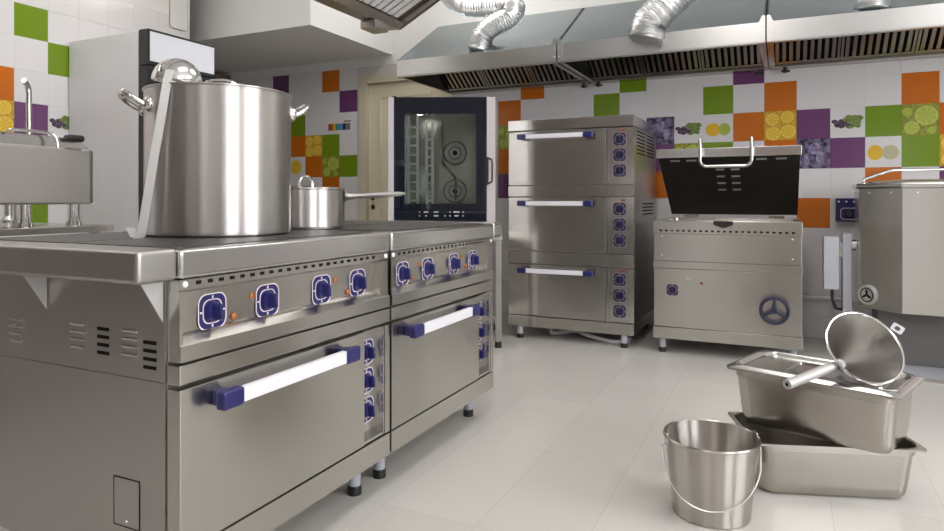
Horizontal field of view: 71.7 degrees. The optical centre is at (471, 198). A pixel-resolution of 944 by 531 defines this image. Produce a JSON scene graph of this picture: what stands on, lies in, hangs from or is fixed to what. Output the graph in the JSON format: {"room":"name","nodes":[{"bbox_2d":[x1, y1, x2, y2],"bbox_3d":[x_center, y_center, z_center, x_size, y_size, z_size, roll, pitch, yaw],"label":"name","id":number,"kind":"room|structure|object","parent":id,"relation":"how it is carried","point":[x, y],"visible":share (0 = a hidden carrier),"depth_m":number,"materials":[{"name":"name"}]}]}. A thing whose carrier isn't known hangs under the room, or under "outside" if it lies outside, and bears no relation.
{"room":"commercial kitchen","nodes":[
{"label":"commercial kitchen","id":0,"kind":"room"},
{"bbox_2d":[0,0,189,237],"bbox_3d":[-3.657,-0.580,2.365,0.122,3.100,6.320,0,0,25],"label":"wall","id":1,"kind":"structure","parent":0,"point":[36,35],"depth_m":4.21,"materials":[{"name":"white tile"}]},
{"bbox_2d":[169,0,187,30],"bbox_3d":[-2.287,-1.470,5.090,0.008,0.300,0.170,0,0,25],"label":"access panel","id":2,"kind":"object","parent":1,"relation":"attached to","point":[178,9],"visible":1,"depth_m":5.09,"materials":[{"name":"white paint"}]},
{"bbox_2d":[214,72,230,79],"bbox_3d":[-3.039,-0.171,6.845,0.820,2.279,0.540,0,0,25],"label":"tall cabinet","id":3,"kind":"object","parent":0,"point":[218,75],"visible":0.02,"depth_m":6.80,"materials":[{"name":"brown wood"}]},
{"bbox_2d":[190,0,392,73],"bbox_3d":[-2.399,-1.732,6.202,3.130,0.795,1.170,0,0,25],"label":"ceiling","id":4,"kind":"structure","parent":0,"point":[246,35],"depth_m":5.48,"materials":[{"name":"white paint"}]},
{"bbox_2d":[0,312,943,530],"bbox_3d":[-0.940,1.020,1.861,9.500,0.100,7.950,0,0,25],"label":"floor","id":5,"kind":"structure","parent":0,"point":[568,435],"depth_m":2.45,"materials":[{"name":"tile"}]},
{"bbox_2d":[0,223,113,235],"bbox_3d":[-2.564,0.547,2.558,0.970,0.846,1.810,0,0,25],"label":"countertop","id":6,"kind":"structure","parent":5,"relation":"on","point":[6,229],"depth_m":2.94,"materials":[{"name":"silver metal"}]},
{"bbox_2d":[0,205,11,222],"bbox_3d":[-2.452,0.072,3.454,0.070,0.104,0.069,0,0,25],"label":"tap","id":7,"kind":"object","parent":6,"relation":"on","point":[7,216],"depth_m":3.43,"materials":[{"name":"metal"}]},
{"bbox_2d":[0,78,31,222],"bbox_3d":[-2.434,-0.264,3.492,0.070,0.774,0.153,0,0,25],"label":"tap","id":8,"kind":"object","parent":6,"relation":"on","point":[7,217],"visible":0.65,"depth_m":3.53,"materials":[{"name":"silver metal"}]},
{"bbox_2d":[0,128,92,227],"bbox_3d":[-2.253,-0.090,2.792,0.590,0.427,0.980,0,0,25],"label":"fryer","id":9,"kind":"object","parent":6,"relation":"on","point":[34,169],"visible":0.98,"depth_m":2.90,"materials":[{"name":"silver metal"}]},
{"bbox_2d":[69,28,214,233],"bbox_3d":[-2.201,-0.036,4.373,0.762,2.011,0.520,0,0,25],"label":"fridge","id":10,"kind":"object","parent":5,"relation":"on","point":[99,67],"visible":0.43,"depth_m":4.13,"materials":[{"name":"white metal"}]},
{"bbox_2d":[0,230,389,530],"bbox_3d":[-0.799,0.538,1.954,0.874,0.863,0.848,0,0,25],"label":"electric range","id":11,"kind":"object","parent":5,"relation":"on","point":[261,390],"visible":0.98,"depth_m":1.61,"materials":[{"name":"silver metal"}]},
{"bbox_2d":[0,240,175,321],"bbox_3d":[-1.026,0.188,1.542,0.820,0.164,0.100,0,0,25],"label":"shelf","id":12,"kind":"object","parent":11,"relation":"attached to","point":[146,267],"visible":1,"depth_m":1.40,"materials":[{"name":"silver metal"}]},
{"bbox_2d":[3,232,388,279],"bbox_3d":[-0.822,0.143,1.970,0.820,0.066,0.840,0,0,25],"label":"countertop","id":13,"kind":"structure","parent":11,"relation":"on","point":[198,261],"depth_m":1.67,"materials":[{"name":"silver metal"}]},
{"bbox_2d":[117,79,309,237],"bbox_3d":[-0.772,-0.131,2.000,0.430,0.474,0.457,0,0,13],"label":"stock pot","id":14,"kind":"object","parent":11,"relation":"on","point":[224,165],"visible":0.94,"depth_m":1.82,"materials":[{"name":"silver metal"}]},
{"bbox_2d":[126,58,201,238],"bbox_3d":[-0.861,-0.148,1.855,0.136,0.512,0.191,0,0,25],"label":"ladle","id":15,"kind":"object","parent":14,"relation":"hanging from","point":[172,69],"visible":0.88,"depth_m":1.79,"materials":[{"name":"silver metal"}]},
{"bbox_2d":[151,58,201,82],"bbox_3d":[-0.849,-0.366,1.880,0.136,0.075,0.137,0,0,25],"label":"bowl","id":16,"kind":"object","parent":15,"relation":"on","point":[172,69],"depth_m":1.83,"materials":[{"name":"silver metal"}]},
{"bbox_2d":[167,325,383,530],"bbox_3d":[-0.453,0.594,1.777,0.096,0.355,0.808,0,0,25],"label":"oven","id":17,"kind":"object","parent":11,"relation":"in","point":[244,439],"depth_m":1.65,"materials":[{"name":"silver metal"}]},
{"bbox_2d":[314,221,493,478],"bbox_3d":[-0.430,0.538,2.729,0.874,0.863,0.852,0,0,25],"label":"electric range","id":18,"kind":"object","parent":5,"relation":"on","point":[440,274],"visible":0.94,"depth_m":2.47,"materials":[{"name":"silver metal"}]},
{"bbox_2d":[290,175,405,229],"bbox_3d":[-0.531,0.009,2.463,0.491,0.194,0.286,0,0,-40],"label":"saucepan","id":19,"kind":"object","parent":18,"relation":"on","point":[313,207],"visible":0.84,"depth_m":2.29,"materials":[{"name":"silver metal"}]},
{"bbox_2d":[314,223,492,251],"bbox_3d":[-0.454,0.143,2.741,0.820,0.066,0.852,0,0,25],"label":"countertop","id":20,"kind":"structure","parent":18,"relation":"on","point":[433,236],"depth_m":2.46,"materials":[{"name":"silver metal"}]},
{"bbox_2d":[347,219,501,237],"bbox_3d":[-0.249,0.188,3.172,0.820,0.164,0.098,0,0,25],"label":"shelf","id":21,"kind":"object","parent":18,"relation":"attached to","point":[497,226],"visible":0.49,"depth_m":3.03,"materials":[{"name":"metal"}]},
{"bbox_2d":[382,292,489,428],"bbox_3d":[-0.085,0.594,2.548,0.096,0.355,0.820,0,0,25],"label":"oven","id":22,"kind":"object","parent":18,"relation":"in","point":[438,352],"depth_m":2.45,"materials":[{"name":"silver metal"}]},
{"bbox_2d":[492,236,501,347],"bbox_3d":[-0.174,0.598,4.570,0.755,0.744,0.640,0,0,1],"label":"stand","id":23,"kind":"object","parent":5,"relation":"on","point":[497,240],"visible":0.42,"depth_m":4.25,"materials":[{"name":"silver metal"}]},
{"bbox_2d":[388,96,494,221],"bbox_3d":[-0.193,-0.226,4.534,0.700,0.901,0.672,0,0,1],"label":"oven","id":24,"kind":"object","parent":23,"relation":"on","point":[441,150],"visible":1,"depth_m":4.26,"materials":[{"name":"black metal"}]},
{"bbox_2d":[493,302,494,319],"bbox_3d":[-0.174,0.777,4.575,0.715,0.025,0.590,0,0,1],"label":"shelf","id":25,"kind":"object","parent":23,"relation":"attached to","point":[493,302],"depth_m":4.46,"materials":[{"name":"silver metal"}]},
{"bbox_2d":[508,114,656,347],"bbox_3d":[0.818,0.211,4.755,0.877,1.517,0.893,0,0,25],"label":"oven","id":26,"kind":"object","parent":5,"relation":"on","point":[582,190],"visible":0.98,"depth_m":4.40,"materials":[{"name":"silver metal"}]},
{"bbox_2d":[549,329,630,343],"bbox_3d":[0.823,0.926,4.571,0.579,0.088,0.295,0,0,25],"label":"hose","id":27,"kind":"object","parent":5,"relation":"on","point":[551,331],"visible":0.63,"depth_m":4.50,"materials":[{"name":"white plastic"}]},
{"bbox_2d":[661,419,761,528],"bbox_3d":[0.740,0.846,2.022,0.288,0.248,0.300,0,0,25],"label":"bucket","id":28,"kind":"object","parent":5,"relation":"on","point":[712,464],"visible":1,"depth_m":1.94,"materials":[{"name":"silver metal"}]},
{"bbox_2d":[653,137,802,354],"bbox_3d":[1.682,0.297,4.273,0.847,1.345,0.798,0,0,25],"label":"pan","id":29,"kind":"object","parent":5,"relation":"on","point":[736,281],"visible":0.97,"depth_m":4.01,"materials":[{"name":"silver metal"}]},
{"bbox_2d":[728,411,926,498],"bbox_3d":[1.194,0.880,2.245,0.530,0.177,0.325,0,0,7],"label":"pan","id":30,"kind":"object","parent":5,"relation":"on","point":[792,463],"visible":0.66,"depth_m":2.11,"materials":[{"name":"silver metal"}]},
{"bbox_2d":[726,350,923,453],"bbox_3d":[1.199,0.685,2.239,0.330,0.208,0.535,0,0,-45],"label":"pan","id":31,"kind":"object","parent":30,"relation":"on","point":[835,407],"visible":0.97,"depth_m":2.12,"materials":[{"name":"silver metal"}]},
{"bbox_2d":[783,312,904,389],"bbox_3d":[1.186,0.478,2.054,0.448,0.209,0.215,0,0,-40],"label":"strainer","id":32,"kind":"object","parent":31,"relation":"on","point":[859,344],"visible":1,"depth_m":2.15,"materials":[{"name":"silver metal"}]},
{"bbox_2d":[822,168,943,367],"bbox_3d":[2.571,0.397,3.893,0.853,1.147,0.682,0,0,25],"label":"kettle","id":33,"kind":"object","parent":5,"relation":"on","point":[898,243],"visible":0.98,"depth_m":3.71,"materials":[{"name":"silver metal"}]},
{"bbox_2d":[903,365,943,383],"bbox_3d":[2.741,0.963,3.482,0.780,0.014,0.335,0,0,25],"label":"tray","id":34,"kind":"object","parent":5,"relation":"on","point":[930,374],"visible":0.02,"depth_m":3.60,"materials":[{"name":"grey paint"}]},
{"bbox_2d":[227,0,943,338],"bbox_3d":[0.753,-0.580,5.412,9.500,3.100,0.122,0,0,25],"label":"wall","id":35,"kind":"structure","parent":0,"point":[852,123],"depth_m":4.79,"materials":[{"name":"white tile"}]},
{"bbox_2d":[328,119,351,131],"bbox_3d":[-1.278,-0.710,6.313,0.290,0.115,0.003,0,0,25],"label":"chart","id":36,"kind":"object","parent":35,"relation":"attached to","point":[343,124],"visible":1,"depth_m":6.31,"materials":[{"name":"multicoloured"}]},
{"bbox_2d":[359,73,451,219],"bbox_3d":[-0.624,-0.098,6.004,0.985,2.135,0.119,0,0,25],"label":"door","id":37,"kind":"structure","parent":35,"relation":"in","point":[374,90],"depth_m":6.15,"materials":[{"name":"beige paint"}]},
{"bbox_2d":[397,8,591,94],"bbox_3d":[0.195,-1.177,5.097,1.265,0.585,0.925,0,0,25],"label":"extractor hood","id":38,"kind":"object","parent":35,"relation":"attached to","point":[523,57],"visible":0.88,"depth_m":4.95,"materials":[{"name":"silver metal"}]},
{"bbox_2d":[441,0,524,50],"bbox_3d":[0.008,-1.589,4.848,0.812,1.072,0.304,0,0,36],"label":"duct","id":39,"kind":"object","parent":38,"relation":"attached to","point":[501,15],"visible":0.98,"depth_m":4.67,"materials":[{"name":"silver metal"}]},
{"bbox_2d":[557,0,767,86],"bbox_3d":[1.351,-1.177,4.546,1.281,0.585,0.925,0,0,25],"label":"extractor hood","id":40,"kind":"object","parent":35,"relation":"attached to","point":[709,37],"visible":0.94,"depth_m":4.40,"materials":[{"name":"silver metal"}]},
{"bbox_2d":[628,0,694,42],"bbox_3d":[1.270,-1.553,4.064,0.580,1.144,0.250,0,0,8],"label":"duct","id":41,"kind":"object","parent":40,"relation":"attached to","point":[650,22],"visible":1,"depth_m":4.01,"materials":[{"name":"silver metal"}]},
{"bbox_2d":[755,70,763,74],"bbox_3d":[2.047,-0.901,4.652,0.057,0.033,0.027,0,0,25],"label":"tap","id":42,"kind":"object","parent":40,"relation":"on","point":[758,72],"depth_m":4.64,"materials":[{"name":"black metal"}]},
{"bbox_2d":[492,278,855,301],"bbox_3d":[2.027,0.685,4.714,4.800,0.030,0.042,0,0,25],"label":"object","id":43,"kind":"object","parent":35,"relation":"attached to","point":[810,297],"visible":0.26,"depth_m":4.52,"materials":[{"name":"white plastic"}]},
{"bbox_2d":[835,198,854,221],"bbox_3d":[2.589,0.075,4.428,0.218,0.160,0.075,0,0,25],"label":"control box","id":44,"kind":"object","parent":35,"relation":"attached to","point":[844,207],"visible":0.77,"depth_m":4.43,"materials":[{"name":"blue plastic"}]},
{"bbox_2d":[767,0,943,72],"bbox_3d":[2.516,-1.177,3.990,1.285,0.585,0.925,0,0,25],"label":"extractor hood","id":45,"kind":"object","parent":35,"relation":"attached to","point":[800,33],"visible":1,"depth_m":3.93,"materials":[{"name":"silver metal"}]},
{"bbox_2d":[781,68,789,72],"bbox_3d":[2.199,-0.901,4.579,0.057,0.033,0.027,0,0,25],"label":"tap","id":46,"kind":"object","parent":45,"relation":"on","point":[784,70],"depth_m":4.57,"materials":[{"name":"black metal"}]},
{"bbox_2d":[854,0,890,9],"bbox_3d":[2.329,-1.592,3.668,0.342,1.067,0.191,0,0,-4],"label":"duct","id":47,"kind":"object","parent":45,"relation":"attached to","point":[859,4],"visible":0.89,"depth_m":3.61,"materials":[{"name":"silver metal"}]},
{"bbox_3d":[-0.940,-2.180,1.861,9.500,0.100,7.950,0,0,26],"label":"ceiling","id":48,"kind":"structure","parent":0,"visible":0},
{"bbox_2d":[314,0,439,33],"bbox_3d":[-1.103,-1.554,2.681,1.080,1.149,2.950,0,0,25],"label":"hood","id":49,"kind":"object","parent":48,"relation":"hanging from","point":[376,16],"visible":1,"depth_m":3.76,"materials":[{"name":"silver metal"}]},
{"bbox_2d":[360,19,387,33],"bbox_3d":[-0.568,-1.004,3.808,0.105,0.049,0.141,0,0,25],"label":"cup","id":50,"kind":"object","parent":49,"relation":"on","point":[374,26],"depth_m":3.77,"materials":[{"name":"metal"}]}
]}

